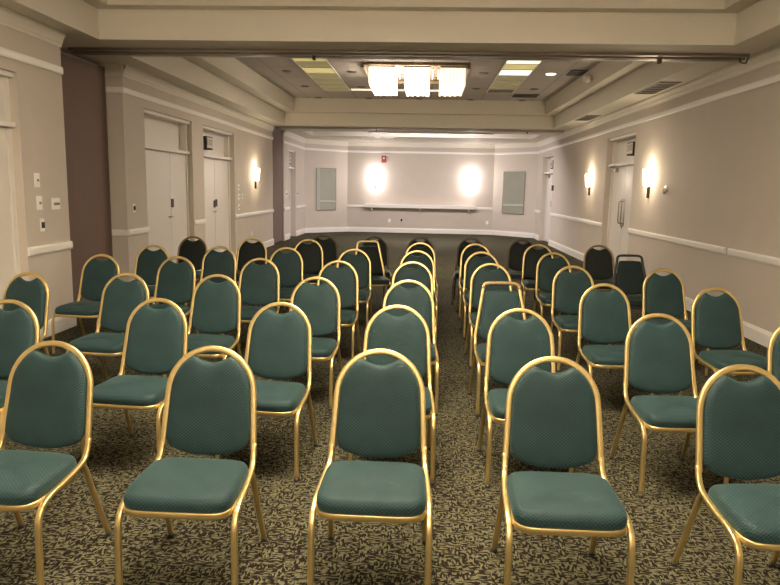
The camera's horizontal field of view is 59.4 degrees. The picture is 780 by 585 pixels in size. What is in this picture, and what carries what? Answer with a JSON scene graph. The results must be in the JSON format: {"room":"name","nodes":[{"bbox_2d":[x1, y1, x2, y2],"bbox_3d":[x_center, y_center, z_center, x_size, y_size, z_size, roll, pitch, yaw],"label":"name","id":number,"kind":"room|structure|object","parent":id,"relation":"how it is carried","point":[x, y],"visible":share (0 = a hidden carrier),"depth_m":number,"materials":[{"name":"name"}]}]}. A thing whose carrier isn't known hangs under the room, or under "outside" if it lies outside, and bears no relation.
{"room":"event hall","nodes":[
{"label":"event hall","id":0,"kind":"room"},
{"bbox_2d":[0,25,72,319],"bbox_3d":[-3.950,-0.325,1.837,0.320,3.130,11.320,2,9,3],"label":"wall","id":1,"kind":"structure","parent":0,"point":[36,94],"depth_m":6.88,"materials":[{"name":"paint"}]},
{"bbox_2d":[0,69,20,308],"bbox_3d":[-3.763,-0.644,5.668,0.270,2.600,2.000,2,9,3],"label":"door","id":2,"kind":"structure","parent":1,"relation":"in","point":[10,267],"depth_m":6.50,"materials":[{"name":"paint"}]},
{"bbox_2d":[0,47,62,74],"bbox_3d":[-3.758,-1.489,1.651,0.018,0.075,11.325,2,9,3],"label":"trim","id":3,"kind":"structure","parent":1,"relation":"attached to","point":[4,52],"depth_m":6.64,"materials":[{"name":"white wood"}]},
{"bbox_2d":[27,241,72,255],"bbox_3d":[-3.790,0.334,1.932,0.024,0.085,11.325,2,9,3],"label":"trim","id":4,"kind":"structure","parent":1,"relation":"attached to","point":[36,250],"depth_m":7.06,"materials":[{"name":"white wood"}]},
{"bbox_2d":[40,228,304,337],"bbox_3d":[-3.643,-0.056,9.855,0.502,0.165,27.100,2,9,3],"label":"baseboard","id":5,"kind":"structure","parent":1,"relation":"attached to","point":[61,324],"depth_m":7.43,"materials":[{"name":"white"}]},
{"bbox_2d":[105,76,272,281],"bbox_3d":[-3.511,-2.156,13.755,0.320,3.130,9.050,2,9,3],"label":"wall","id":6,"kind":"structure","parent":0,"point":[125,112],"depth_m":11.39,"materials":[{"name":"paint"}]},
{"bbox_2d":[144,109,189,285],"bbox_3d":[-3.665,-1.492,11.008,0.270,2.650,2.030,2,9,3],"label":"door","id":7,"kind":"structure","parent":6,"relation":"in","point":[166,143],"depth_m":11.06,"materials":[{"name":"paint"}]},
{"bbox_2d":[112,205,304,235],"bbox_3d":[-3.378,-1.871,16.236,0.324,0.085,13.924,2,9,3],"label":"trim","id":8,"kind":"structure","parent":6,"relation":"attached to","point":[131,232],"depth_m":12.07,"materials":[{"name":"white wood"}]},
{"bbox_2d":[203,125,232,251],"bbox_3d":[-3.530,-1.891,13.614,0.270,2.650,2.030,2,9,3],"label":"door","id":9,"kind":"structure","parent":6,"relation":"in","point":[217,160],"depth_m":13.81,"materials":[{"name":"paint"}]},
{"bbox_2d":[203,136,212,149],"bbox_3d":[-3.497,-2.849,13.035,0.141,0.240,0.380,2,9,3],"label":"exit sign","id":10,"kind":"object","parent":9,"relation":"attached to","point":[207,141],"visible":0.9,"depth_m":12.93,"materials":[{"name":"grey plastic"}]},
{"bbox_2d":[0,5,779,148],"bbox_3d":[0.205,-2.990,9.838,8.030,0.145,28.350,2,9,3],"label":"trim","id":11,"kind":"structure","parent":6,"relation":"attached to","point":[9,18],"depth_m":10.25,"materials":[{"name":"beige paint"}]},
{"bbox_2d":[280,130,304,240],"bbox_3d":[-3.119,-3.313,21.307,0.320,3.130,3.450,2,9,3],"label":"wall","id":12,"kind":"structure","parent":0,"point":[297,158],"depth_m":21.50,"materials":[{"name":"paint"}]},
{"bbox_2d":[289,150,294,235],"bbox_3d":[-3.149,-3.018,20.959,0.270,2.650,1.030,2,9,3],"label":"door","id":13,"kind":"structure","parent":12,"relation":"in","point":[290,151],"depth_m":21.39,"materials":[{"name":"paint"}]},
{"bbox_2d":[305,143,347,227],"bbox_3d":[-2.288,-3.667,23.700,1.804,3.130,0.300,-6,12,-41],"label":"wall","id":14,"kind":"structure","parent":0,"point":[314,159],"depth_m":23.56,"materials":[{"name":"paint"}]},
{"bbox_2d":[316,168,335,209],"bbox_3d":[-2.199,-3.560,23.577,0.840,1.440,0.028,-6,12,-41],"label":"wall mirror","id":15,"kind":"object","parent":14,"relation":"attached to","point":[325,177],"visible":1,"depth_m":23.56,"materials":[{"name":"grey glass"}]},
{"bbox_2d":[368,65,397,79],"bbox_3d":[-0.112,-4.176,13.026,0.470,0.025,1.550,2,9,3],"label":"lampshade","id":16,"kind":"object","parent":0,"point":[370,67],"depth_m":12.30,"materials":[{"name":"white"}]},
{"bbox_2d":[0,232,779,584],"bbox_3d":[0.057,0.029,10.638,9.500,0.100,29.400,2,9,3],"label":"floor","id":17,"kind":"structure","parent":0,"point":[77,549],"depth_m":3.41,"materials":[{"name":"carpet"}]},
{"bbox_2d":[0,299,39,449],"bbox_3d":[-2.273,0.524,3.855,0.475,0.902,0.545,2,9,3],"label":"banquet chair","id":18,"kind":"object","parent":17,"relation":"on","point":[19,328],"visible":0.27,"depth_m":3.99,"materials":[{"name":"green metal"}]},
{"bbox_2d":[1,272,49,355],"bbox_3d":[-2.841,0.323,5.083,0.475,0.902,0.545,3,9,12],"label":"banquet chair","id":19,"kind":"object","parent":17,"relation":"on","point":[35,294],"visible":0.4,"depth_m":5.21,"materials":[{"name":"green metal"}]},
{"bbox_2d":[0,340,111,584],"bbox_3d":[-1.524,0.696,2.835,0.475,0.902,0.545,2,9,7],"label":"banquet chair","id":20,"kind":"object","parent":17,"relation":"on","point":[49,399],"visible":1,"depth_m":2.95,"materials":[{"name":"green fabric"}]},
{"bbox_2d":[60,51,112,301],"bbox_3d":[-3.875,-1.323,8.399,0.110,3.065,1.745,2,9,3],"label":"partition panel","id":21,"kind":"object","parent":17,"relation":"on","point":[83,81],"visible":0.42,"depth_m":8.58,"materials":[{"name":"fabric"}]},
{"bbox_2d":[51,254,123,357],"bbox_3d":[-2.850,0.106,6.486,0.475,0.902,0.545,2,9,8],"label":"banquet chair","id":22,"kind":"object","parent":17,"relation":"on","point":[95,275],"visible":0.65,"depth_m":6.61,"materials":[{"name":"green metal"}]},
{"bbox_2d":[66,273,155,380],"bbox_3d":[-2.094,0.328,5.144,0.475,0.902,0.545,2,9,9],"label":"banquet chair","id":23,"kind":"object","parent":17,"relation":"on","point":[119,298],"visible":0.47,"depth_m":5.27,"materials":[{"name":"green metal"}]},
{"bbox_2d":[81,298,187,464],"bbox_3d":[-1.458,0.516,4.005,0.475,0.902,0.545,2,9,8],"label":"banquet chair","id":24,"kind":"object","parent":17,"relation":"on","point":[155,340],"visible":0.73,"depth_m":4.12,"materials":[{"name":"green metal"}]},
{"bbox_2d":[133,245,169,303],"bbox_3d":[-2.701,-0.057,7.567,0.475,0.902,0.545,2,9,3],"label":"banquet chair","id":25,"kind":"object","parent":17,"relation":"on","point":[148,262],"visible":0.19,"depth_m":7.70,"materials":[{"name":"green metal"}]},
{"bbox_2d":[149,256,198,333],"bbox_3d":[-2.098,0.131,6.421,0.475,0.902,0.545,2,9,9],"label":"banquet chair","id":26,"kind":"object","parent":17,"relation":"on","point":[175,282],"visible":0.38,"depth_m":6.55,"materials":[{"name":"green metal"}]},
{"bbox_2d":[163,236,206,303],"bbox_3d":[-2.650,-0.270,8.950,0.475,0.902,0.545,2,9,3],"label":"banquet chair","id":27,"kind":"object","parent":17,"relation":"on","point":[194,251],"visible":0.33,"depth_m":9.08,"materials":[{"name":"black fabric"}]},
{"bbox_2d":[115,346,266,584],"bbox_3d":[-0.792,0.716,2.795,0.475,0.902,0.545,2,9,3],"label":"banquet chair","id":28,"kind":"object","parent":17,"relation":"on","point":[210,408],"visible":1,"depth_m":2.91,"materials":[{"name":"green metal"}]},
{"bbox_2d":[163,274,241,376],"bbox_3d":[-1.383,0.340,5.159,0.475,0.902,0.545,2,9,7],"label":"banquet chair","id":29,"kind":"object","parent":17,"relation":"on","point":[215,308],"visible":0.67,"depth_m":5.28,"materials":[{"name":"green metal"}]},
{"bbox_2d":[185,246,235,333],"bbox_3d":[-1.959,-0.045,7.581,0.475,0.902,0.545,2,9,5],"label":"banquet chair","id":30,"kind":"object","parent":17,"relation":"on","point":[213,262],"visible":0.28,"depth_m":7.72,"materials":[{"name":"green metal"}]},
{"bbox_2d":[221,258,279,360],"bbox_3d":[-1.279,0.149,6.410,0.475,0.902,0.545,2,9,5],"label":"banquet chair","id":31,"kind":"object","parent":17,"relation":"on","point":[259,285],"visible":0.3,"depth_m":6.54,"materials":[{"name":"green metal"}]},
{"bbox_2d":[236,238,266,283],"bbox_3d":[-1.835,-0.237,8.841,0.475,0.902,0.545,2,9,3],"label":"banquet chair","id":32,"kind":"object","parent":17,"relation":"on","point":[247,251],"visible":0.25,"depth_m":8.98,"materials":[{"name":"black fabric"}]},
{"bbox_2d":[215,302,317,481],"bbox_3d":[-0.695,0.540,3.948,0.475,0.902,0.545,2,9,7],"label":"banquet chair","id":33,"kind":"object","parent":17,"relation":"on","point":[278,346],"visible":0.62,"depth_m":4.07,"materials":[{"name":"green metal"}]},
{"bbox_2d":[270,247,302,300],"bbox_3d":[-1.207,-0.036,7.614,0.475,0.902,0.545,2,9,5],"label":"banquet chair","id":34,"kind":"object","parent":17,"relation":"on","point":[289,265],"visible":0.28,"depth_m":7.74,"materials":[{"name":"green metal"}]},
{"bbox_2d":[283,239,322,312],"bbox_3d":[-1.094,-0.224,8.845,0.475,0.902,0.545,2,9,3],"label":"banquet chair","id":35,"kind":"object","parent":17,"relation":"on","point":[312,254],"visible":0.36,"depth_m":8.97,"materials":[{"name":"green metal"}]},
{"bbox_2d":[269,276,341,410],"bbox_3d":[-0.609,0.359,5.132,0.475,0.902,0.545,2,9,7],"label":"banquet chair","id":36,"kind":"object","parent":17,"relation":"on","point":[321,304],"visible":0.56,"depth_m":5.25,"materials":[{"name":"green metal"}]},
{"bbox_2d":[311,235,337,273],"bbox_3d":[-0.935,-0.350,9.683,0.475,0.902,0.545,0,9,-7],"label":"banquet chair","id":37,"kind":"object","parent":17,"relation":"on","point":[329,246],"visible":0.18,"depth_m":9.82,"materials":[{"name":"black fabric"}]},
{"bbox_2d":[314,260,360,358],"bbox_3d":[-0.522,0.177,6.325,0.475,0.902,0.545,2,9,6],"label":"banquet chair","id":38,"kind":"object","parent":17,"relation":"on","point":[345,279],"visible":0.55,"depth_m":6.45,"materials":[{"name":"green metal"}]},
{"bbox_2d":[336,249,371,325],"bbox_3d":[-0.437,-0.015,7.577,0.475,0.902,0.545,2,9,6],"label":"banquet chair","id":39,"kind":"object","parent":17,"relation":"on","point":[361,262],"visible":0.48,"depth_m":7.70,"materials":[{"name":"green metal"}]},
{"bbox_2d":[307,349,431,584],"bbox_3d":[-0.061,0.730,2.799,0.475,0.902,0.545,2,9,3],"label":"banquet chair","id":40,"kind":"object","parent":17,"relation":"on","point":[376,413],"visible":1,"depth_m":2.91,"materials":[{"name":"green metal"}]},
{"bbox_2d":[350,240,390,312],"bbox_3d":[-0.247,-0.199,8.793,0.475,0.901,0.545,-1,9,-11],"label":"banquet chair","id":41,"kind":"object","parent":17,"relation":"on","point":[372,252],"visible":0.44,"depth_m":8.93,"materials":[{"name":"gold metal"}]},
{"bbox_2d":[359,236,391,290],"bbox_3d":[-0.218,-0.319,9.577,0.475,0.902,0.545,1,9,-3],"label":"banquet chair","id":42,"kind":"object","parent":17,"relation":"on","point":[383,246],"visible":0.34,"depth_m":9.72,"materials":[{"name":"brown metal"}]},
{"bbox_2d":[348,305,435,485],"bbox_3d":[0.027,0.558,3.923,0.475,0.902,0.545,2,9,3],"label":"banquet chair","id":43,"kind":"object","parent":17,"relation":"on","point":[408,335],"visible":0.59,"depth_m":4.06,"materials":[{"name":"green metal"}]},
{"bbox_2d":[382,279,438,415],"bbox_3d":[0.126,0.385,5.056,0.475,0.902,0.545,2,9,3],"label":"banquet chair","id":44,"kind":"object","parent":17,"relation":"on","point":[419,298],"visible":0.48,"depth_m":5.20,"materials":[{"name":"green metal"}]},
{"bbox_2d":[391,261,436,367],"bbox_3d":[0.199,0.185,6.359,0.475,0.902,0.545,2,9,3],"label":"banquet chair","id":45,"kind":"object","parent":17,"relation":"on","point":[422,274],"visible":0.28,"depth_m":6.50,"materials":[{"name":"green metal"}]},
{"bbox_2d":[400,250,437,338],"bbox_3d":[0.289,0.007,7.523,0.475,0.902,0.545,2,9,3],"label":"banquet chair","id":46,"kind":"object","parent":17,"relation":"on","point":[425,259],"visible":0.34,"depth_m":7.67,"materials":[{"name":"gold metal"}]},
{"bbox_2d":[406,237,433,258],"bbox_3d":[0.417,-0.310,9.595,0.475,0.902,0.545,2,9,3],"label":"banquet chair","id":47,"kind":"object","parent":17,"relation":"on","point":[412,241],"visible":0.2,"depth_m":9.76,"materials":[{"name":"brown metal"}]},
{"bbox_2d":[405,242,437,318],"bbox_3d":[0.373,-0.166,8.657,0.475,0.902,0.545,2,9,3],"label":"banquet chair","id":48,"kind":"object","parent":17,"relation":"on","point":[428,249],"visible":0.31,"depth_m":8.81,"materials":[{"name":"gold metal"}]},
{"bbox_2d":[451,238,482,304],"bbox_3d":[1.125,-0.299,9.611,0.475,0.902,0.545,2,9,7],"label":"banquet chair","id":49,"kind":"object","parent":17,"relation":"on","point":[464,243],"visible":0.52,"depth_m":9.77,"materials":[{"name":"brown metal"}]},
{"bbox_2d":[456,243,489,318],"bbox_3d":[1.097,-0.150,8.642,0.475,0.902,0.545,1,9,1],"label":"banquet chair","id":50,"kind":"object","parent":17,"relation":"on","point":[467,251],"visible":0.42,"depth_m":8.79,"materials":[{"name":"gold metal"}]},
{"bbox_2d":[459,251,497,338],"bbox_3d":[1.029,0.021,7.527,0.475,0.902,0.545,1,9,0],"label":"banquet chair","id":51,"kind":"object","parent":17,"relation":"on","point":[473,262],"visible":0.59,"depth_m":7.67,"materials":[{"name":"gold metal"}]},
{"bbox_2d":[464,263,511,368],"bbox_3d":[0.957,0.203,6.343,0.475,0.902,0.545,1,9,0],"label":"banquet chair","id":52,"kind":"object","parent":17,"relation":"on","point":[481,275],"visible":0.53,"depth_m":6.48,"materials":[{"name":"gold metal"}]},
{"bbox_2d":[467,281,525,416],"bbox_3d":[0.850,0.399,5.052,0.475,0.903,0.545,1,9,-1],"label":"banquet chair","id":53,"kind":"object","parent":17,"relation":"on","point":[495,303],"visible":0.5,"depth_m":5.19,"materials":[{"name":"green fabric"}]},
{"bbox_2d":[506,239,537,307],"bbox_3d":[1.843,-0.284,9.608,0.475,0.902,0.545,3,9,11],"label":"banquet chair","id":54,"kind":"object","parent":17,"relation":"on","point":[516,250],"visible":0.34,"depth_m":9.75,"materials":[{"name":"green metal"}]},
{"bbox_2d":[476,308,573,487],"bbox_3d":[0.765,0.578,3.888,0.475,0.902,0.545,1,9,1],"label":"banquet chair","id":55,"kind":"object","parent":17,"relation":"on","point":[512,343],"visible":0.64,"depth_m":4.02,"materials":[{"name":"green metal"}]},
{"bbox_2d":[519,244,560,318],"bbox_3d":[1.913,-0.148,8.732,0.475,0.902,0.545,2,9,3],"label":"banquet chair","id":56,"kind":"object","parent":17,"relation":"on","point":[531,256],"visible":0.51,"depth_m":8.87,"materials":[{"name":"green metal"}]},
{"bbox_2d":[533,252,582,339],"bbox_3d":[1.858,0.026,7.597,0.475,0.902,0.545,1,9,-1],"label":"banquet chair","id":57,"kind":"object","parent":17,"relation":"on","point":[547,267],"visible":0.45,"depth_m":7.73,"materials":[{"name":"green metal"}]},
{"bbox_2d":[491,356,634,584],"bbox_3d":[0.676,0.755,2.724,0.475,0.902,0.545,2,9,3],"label":"banquet chair","id":58,"kind":"object","parent":17,"relation":"on","point":[553,420],"visible":1,"depth_m":2.84,"materials":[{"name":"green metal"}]},
{"bbox_2d":[550,265,610,372],"bbox_3d":[1.724,0.229,6.267,0.475,0.902,0.545,1,9,-1],"label":"banquet chair","id":59,"kind":"object","parent":17,"relation":"on","point":[568,288],"visible":0.56,"depth_m":6.39,"materials":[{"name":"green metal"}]},
{"bbox_2d":[583,245,615,290],"bbox_3d":[2.728,-0.144,8.811,0.475,0.902,0.545,2,9,3],"label":"banquet chair","id":60,"kind":"object","parent":17,"relation":"on","point":[599,264],"visible":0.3,"depth_m":8.94,"materials":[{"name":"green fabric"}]},
{"bbox_2d":[576,283,653,396],"bbox_3d":[1.641,0.413,5.064,0.475,0.902,0.545,1,9,-1],"label":"banquet chair","id":61,"kind":"object","parent":17,"relation":"on","point":[603,317],"visible":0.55,"depth_m":5.19,"materials":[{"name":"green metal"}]},
{"bbox_2d":[611,254,663,318],"bbox_3d":[2.695,0.054,7.527,0.475,0.901,0.545,1,9,0],"label":"banquet chair","id":62,"kind":"object","parent":17,"relation":"on","point":[630,276],"visible":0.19,"depth_m":7.66,"materials":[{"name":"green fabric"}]},
{"bbox_2d":[609,313,728,497],"bbox_3d":[1.562,0.605,3.811,0.475,0.902,0.545,1,9,0],"label":"banquet chair","id":63,"kind":"object","parent":17,"relation":"on","point":[658,359],"visible":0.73,"depth_m":3.93,"materials":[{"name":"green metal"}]},
{"bbox_2d":[642,268,708,377],"bbox_3d":[2.543,0.260,6.169,0.475,0.902,0.545,1,9,-3],"label":"banquet chair","id":64,"kind":"object","parent":17,"relation":"on","point":[660,294],"visible":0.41,"depth_m":6.30,"materials":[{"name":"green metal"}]},
{"bbox_2d":[679,287,766,395],"bbox_3d":[2.470,0.444,4.967,0.475,0.902,0.545,0,9,-6],"label":"banquet chair","id":65,"kind":"object","parent":17,"relation":"on","point":[716,322],"visible":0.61,"depth_m":5.09,"materials":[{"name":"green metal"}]},
{"bbox_2d":[671,364,779,584],"bbox_3d":[1.461,0.783,2.648,0.475,0.902,0.545,1,9,-1],"label":"banquet chair","id":66,"kind":"object","parent":17,"relation":"on","point":[738,422],"visible":1,"depth_m":2.77,"materials":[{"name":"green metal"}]},
{"bbox_2d":[767,327,779,381],"bbox_3d":[2.334,0.635,3.714,0.475,0.902,0.545,2,9,3],"label":"banquet chair","id":67,"kind":"object","parent":17,"relation":"on","point":[773,352],"visible":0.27,"depth_m":3.88,"materials":[{"name":"gold metal"}]},
{"bbox_2d":[0,0,779,143],"bbox_3d":[0.116,-3.256,10.030,9.100,0.320,29.200,2,9,3],"label":"ceiling","id":68,"kind":"structure","parent":0,"point":[755,29],"depth_m":7.38,"materials":[{"name":"beige paint"}]},
{"bbox_2d":[68,47,749,63],"bbox_3d":[0.130,-2.723,7.903,7.720,0.085,0.320,2,9,3],"label":"track","id":69,"kind":"object","parent":68,"relation":"attached to","point":[511,55],"visible":0.96,"depth_m":7.82,"materials":[{"name":"metal"}]},
{"bbox_2d":[275,126,564,133],"bbox_3d":[0.653,-4.266,17.972,7.720,0.085,0.320,2,9,3],"label":"track","id":70,"kind":"object","parent":68,"relation":"attached to","point":[290,127],"visible":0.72,"depth_m":17.86,"materials":[{"name":"metal"}]},
{"bbox_2d":[273,128,282,242],"bbox_3d":[-3.143,-2.936,18.938,0.110,3.065,1.235,2,9,3],"label":"partition panel","id":71,"kind":"object","parent":70,"relation":"hanging from","point":[277,134],"visible":0.7,"depth_m":18.91,"materials":[{"name":"plastic"}]},
{"bbox_2d":[368,131,492,134],"bbox_3d":[1.134,-4.455,19.133,3.480,0.040,0.170,2,9,3],"label":"recessed light","id":72,"kind":"object","parent":68,"relation":"in","point":[368,131],"visible":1,"depth_m":19.07,"materials":[{"name":"white"}]},
{"bbox_2d":[634,82,681,93],"bbox_3d":[3.956,-3.031,10.149,0.300,0.014,1.190,2,9,3],"label":"ceiling vent","id":73,"kind":"object","parent":68,"relation":"in","point":[660,86],"visible":1,"depth_m":10.09,"materials":[{"name":"grey metal"}]},
{"bbox_2d":[236,58,599,100],"bbox_3d":[0.126,-3.800,9.946,9.100,0.100,29.200,2,9,3],"label":"ceiling","id":74,"kind":"structure","parent":0,"point":[271,69],"depth_m":13.99,"materials":[{"name":"tile"}]},
{"bbox_2d":[291,58,327,61],"bbox_3d":[-1.418,-4.063,11.850,0.610,0.020,0.610,2,9,3],"label":"recessed light","id":75,"kind":"object","parent":74,"relation":"in","point":[293,59],"visible":0.43,"depth_m":12.05,"materials":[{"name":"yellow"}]},
{"bbox_2d":[295,61,332,67],"bbox_3d":[-1.386,-4.157,12.462,0.610,0.020,0.610,2,9,3],"label":"recessed light","id":76,"kind":"object","parent":74,"relation":"in","point":[300,64],"visible":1,"depth_m":12.48,"materials":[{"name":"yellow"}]},
{"bbox_2d":[296,62,330,66],"bbox_3d":[-1.386,-4.160,12.461,0.570,0.011,0.570,2,9,3],"label":"diffuser","id":77,"kind":"object","parent":76,"relation":"attached to","point":[301,64],"depth_m":12.45,"materials":[{"name":"beige plastic"}]},
{"bbox_2d":[301,68,336,73],"bbox_3d":[-1.355,-4.250,13.074,0.610,0.020,0.610,2,9,3],"label":"recessed light","id":78,"kind":"object","parent":74,"relation":"in","point":[306,70],"visible":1,"depth_m":13.10,"materials":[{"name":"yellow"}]},
{"bbox_2d":[306,73,340,78],"bbox_3d":[-1.323,-4.344,13.686,0.610,0.020,0.610,2,9,3],"label":"recessed light","id":79,"kind":"object","parent":74,"relation":"in","point":[312,75],"visible":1,"depth_m":13.68,"materials":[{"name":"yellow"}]},
{"bbox_2d":[312,78,343,82],"bbox_3d":[-1.291,-4.438,14.298,0.610,0.020,0.610,2,9,3],"label":"recessed light","id":80,"kind":"object","parent":74,"relation":"in","point":[317,80],"visible":1,"depth_m":14.32,"materials":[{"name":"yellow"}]},
{"bbox_2d":[317,82,347,86],"bbox_3d":[-1.259,-4.532,14.910,0.610,0.020,0.610,2,9,3],"label":"recessed light","id":81,"kind":"object","parent":74,"relation":"in","point":[344,83],"visible":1,"depth_m":14.91,"materials":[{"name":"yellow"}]},
{"bbox_2d":[321,87,350,90],"bbox_3d":[-1.228,-4.626,15.522,0.610,0.020,0.610,2,9,3],"label":"recessed light","id":82,"kind":"object","parent":74,"relation":"in","point":[323,88],"visible":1,"depth_m":15.51,"materials":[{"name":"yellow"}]},
{"bbox_2d":[361,62,470,96],"bbox_3d":[0.499,-4.038,13.102,1.940,0.377,1.960,2,9,3],"label":"chandelier","id":83,"kind":"object","parent":74,"relation":"hanging from","point":[383,78],"visible":1,"depth_m":12.33,"materials":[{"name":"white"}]},
{"bbox_2d":[404,66,429,80],"bbox_3d":[0.527,-4.159,12.995,0.470,0.025,1.550,2,9,3],"label":"lampshade","id":84,"kind":"object","parent":83,"relation":"on","point":[414,68],"depth_m":12.26,"materials":[{"name":"white"}]},
{"bbox_2d":[486,89,515,92],"bbox_3d":[2.487,-4.526,15.345,0.610,0.020,0.610,2,9,3],"label":"recessed light","id":85,"kind":"object","parent":74,"relation":"in","point":[488,90],"visible":0.97,"depth_m":15.34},
{"bbox_2d":[488,85,519,88],"bbox_3d":[2.455,-4.432,14.733,0.610,0.020,0.610,2,9,3],"label":"recessed light","id":86,"kind":"object","parent":74,"relation":"in","point":[491,86],"visible":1,"depth_m":14.72,"materials":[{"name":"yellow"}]},
{"bbox_2d":[491,80,523,84],"bbox_3d":[2.423,-4.338,14.121,0.610,0.020,0.610,2,9,3],"label":"recessed light","id":87,"kind":"object","parent":74,"relation":"in","point":[495,82],"visible":0.96,"depth_m":14.14,"materials":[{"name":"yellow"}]},
{"bbox_2d":[494,75,527,80],"bbox_3d":[2.392,-4.245,13.509,0.610,0.020,0.610,2,9,3],"label":"recessed light","id":88,"kind":"object","parent":74,"relation":"in","point":[498,77],"visible":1,"depth_m":13.58,"materials":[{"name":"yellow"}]},
{"bbox_2d":[496,76,526,79],"bbox_3d":[2.392,-4.248,13.508,0.570,0.011,0.570,2,9,3],"label":"diffuser","id":89,"kind":"object","parent":88,"relation":"attached to","point":[497,77],"depth_m":13.51,"materials":[{"name":"beige plastic"}]},
{"bbox_2d":[497,69,533,75],"bbox_3d":[2.360,-4.151,12.896,0.610,0.020,0.610,2,9,3],"label":"recessed light","id":90,"kind":"object","parent":74,"relation":"in","point":[501,72],"visible":1,"depth_m":12.91,"materials":[{"name":"white plastic"}]},
{"bbox_2d":[499,70,530,74],"bbox_3d":[2.360,-4.154,12.896,0.570,0.011,0.570,2,9,3],"label":"diffuser","id":91,"kind":"object","parent":90,"relation":"attached to","point":[502,72],"depth_m":12.89,"materials":[{"name":"white plastic"}]},
{"bbox_2d":[501,64,538,69],"bbox_3d":[2.328,-4.057,12.284,0.610,0.020,0.610,2,9,3],"label":"recessed light","id":92,"kind":"object","parent":74,"relation":"in","point":[505,66],"visible":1,"depth_m":12.28,"materials":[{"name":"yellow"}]},
{"bbox_2d":[504,61,541,63],"bbox_3d":[2.296,-3.963,11.672,0.610,0.020,0.610,2,9,3],"label":"recessed light","id":93,"kind":"object","parent":74,"relation":"in","point":[506,62],"visible":0.43,"depth_m":11.86,"materials":[{"name":"white plastic"}]},
{"bbox_2d":[565,70,587,75],"bbox_3d":[3.503,-4.118,12.832,0.310,0.019,0.540,2,9,3],"label":"ceiling vent","id":94,"kind":"object","parent":74,"relation":"in","point":[572,72],"visible":1,"depth_m":12.82,"materials":[{"name":"grey metal"}]},
{"bbox_2d":[347,146,494,229],"bbox_3d":[1.060,-3.679,24.200,5.130,3.130,0.300,2,9,3],"label":"wall","id":95,"kind":"structure","parent":0,"point":[405,178],"depth_m":24.04,"materials":[{"name":"paint"}]},
{"bbox_2d":[305,227,533,237],"bbox_3d":[0.991,-2.095,23.653,7.730,0.165,1.266,2,9,3],"label":"baseboard","id":96,"kind":"structure","parent":95,"relation":"attached to","point":[326,229],"depth_m":24.20,"materials":[{"name":"white wood"}]},
{"bbox_2d":[364,204,475,211],"bbox_3d":[1.047,-2.973,24.015,3.880,0.210,0.280,2,9,3],"label":"wall shelf","id":97,"kind":"object","parent":95,"relation":"attached to","point":[365,205],"visible":1,"depth_m":23.88,"materials":[{"name":"white wood"}]},
{"bbox_2d":[83,0,759,115],"bbox_3d":[0.122,-3.582,9.980,9.100,0.340,29.200,2,9,3],"label":"crown molding","id":98,"kind":"structure","parent":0,"point":[231,70],"depth_m":10.27,"materials":[{"name":"beige paint"}]},
{"bbox_2d":[439,66,466,79],"bbox_3d":[1.176,-4.141,12.964,0.470,0.025,1.550,2,9,3],"label":"lampshade","id":99,"kind":"object","parent":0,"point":[441,68],"depth_m":12.24,"materials":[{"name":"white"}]},
{"bbox_2d":[492,147,538,232],"bbox_3d":[4.340,-3.489,23.383,0.300,3.130,1.804,-7,12,-43],"label":"wall","id":100,"kind":"structure","parent":0,"point":[525,223],"depth_m":23.20,"materials":[{"name":"paint"}]},
{"bbox_2d":[502,171,525,214],"bbox_3d":[4.207,-3.393,23.297,0.028,1.440,0.910,-7,12,-43],"label":"wall mirror","id":101,"kind":"object","parent":100,"relation":"attached to","point":[513,195],"visible":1,"depth_m":23.28,"materials":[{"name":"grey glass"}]},
{"bbox_2d":[534,61,779,332],"bbox_3d":[4.313,-1.308,9.250,0.320,3.130,27.100,2,9,3],"label":"wall","id":102,"kind":"structure","parent":0,"point":[718,161],"depth_m":9.23,"materials":[{"name":"paint"}]},
{"bbox_2d":[106,86,741,154],"bbox_3d":[0.519,-3.685,16.026,8.030,0.075,15.890,2,9,3],"label":"trim","id":103,"kind":"structure","parent":102,"relation":"attached to","point":[737,90],"depth_m":12.37,"materials":[{"name":"white"}]},
{"bbox_2d":[543,154,553,241],"bbox_3d":[4.891,-2.835,20.788,0.309,2.650,1.800,2,9,3],"label":"door","id":104,"kind":"structure","parent":102,"relation":"in","point":[549,172],"depth_m":21.29,"materials":[{"name":"paint"}]},
{"bbox_2d":[606,132,635,267],"bbox_3d":[4.479,-1.663,13.143,0.339,2.650,1.890,2,9,3],"label":"door","id":105,"kind":"structure","parent":102,"relation":"in","point":[622,165],"depth_m":13.35,"materials":[{"name":"paint"}]},
{"bbox_2d":[627,141,634,155],"bbox_3d":[4.477,-2.644,12.582,0.141,0.240,0.380,2,9,3],"label":"exit sign","id":106,"kind":"object","parent":105,"relation":"attached to","point":[631,145],"visible":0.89,"depth_m":12.52,"materials":[{"name":"grey plastic"}]},
{"bbox_2d":[643,167,651,197],"bbox_3d":[4.198,-1.800,11.207,0.122,0.500,0.196,2,9,3],"label":"wall sconce","id":107,"kind":"object","parent":102,"relation":"attached to","point":[646,172],"visible":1,"depth_m":11.15,"materials":[{"name":"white glass"}]},
{"bbox_2d":[533,233,772,347],"bbox_3d":[4.114,0.152,9.484,0.022,0.165,27.100,2,9,3],"label":"baseboard","id":108,"kind":"structure","parent":102,"relation":"attached to","point":[754,333],"depth_m":7.71,"materials":[{"name":"white"}]},
{"bbox_2d":[535,210,779,266],"bbox_3d":[4.128,-0.663,9.358,0.024,0.085,27.100,2,9,3],"label":"trim","id":109,"kind":"structure","parent":102,"relation":"attached to","point":[774,261],"depth_m":9.09,"materials":[{"name":"white wood"}]},
{"bbox_2d":[741,74,779,92],"bbox_3d":[3.793,-1.433,1.843,0.018,0.075,12.460,2,9,3],"label":"trim","id":110,"kind":"structure","parent":102,"relation":"attached to","point":[776,78],"depth_m":7.52,"materials":[{"name":"white"}]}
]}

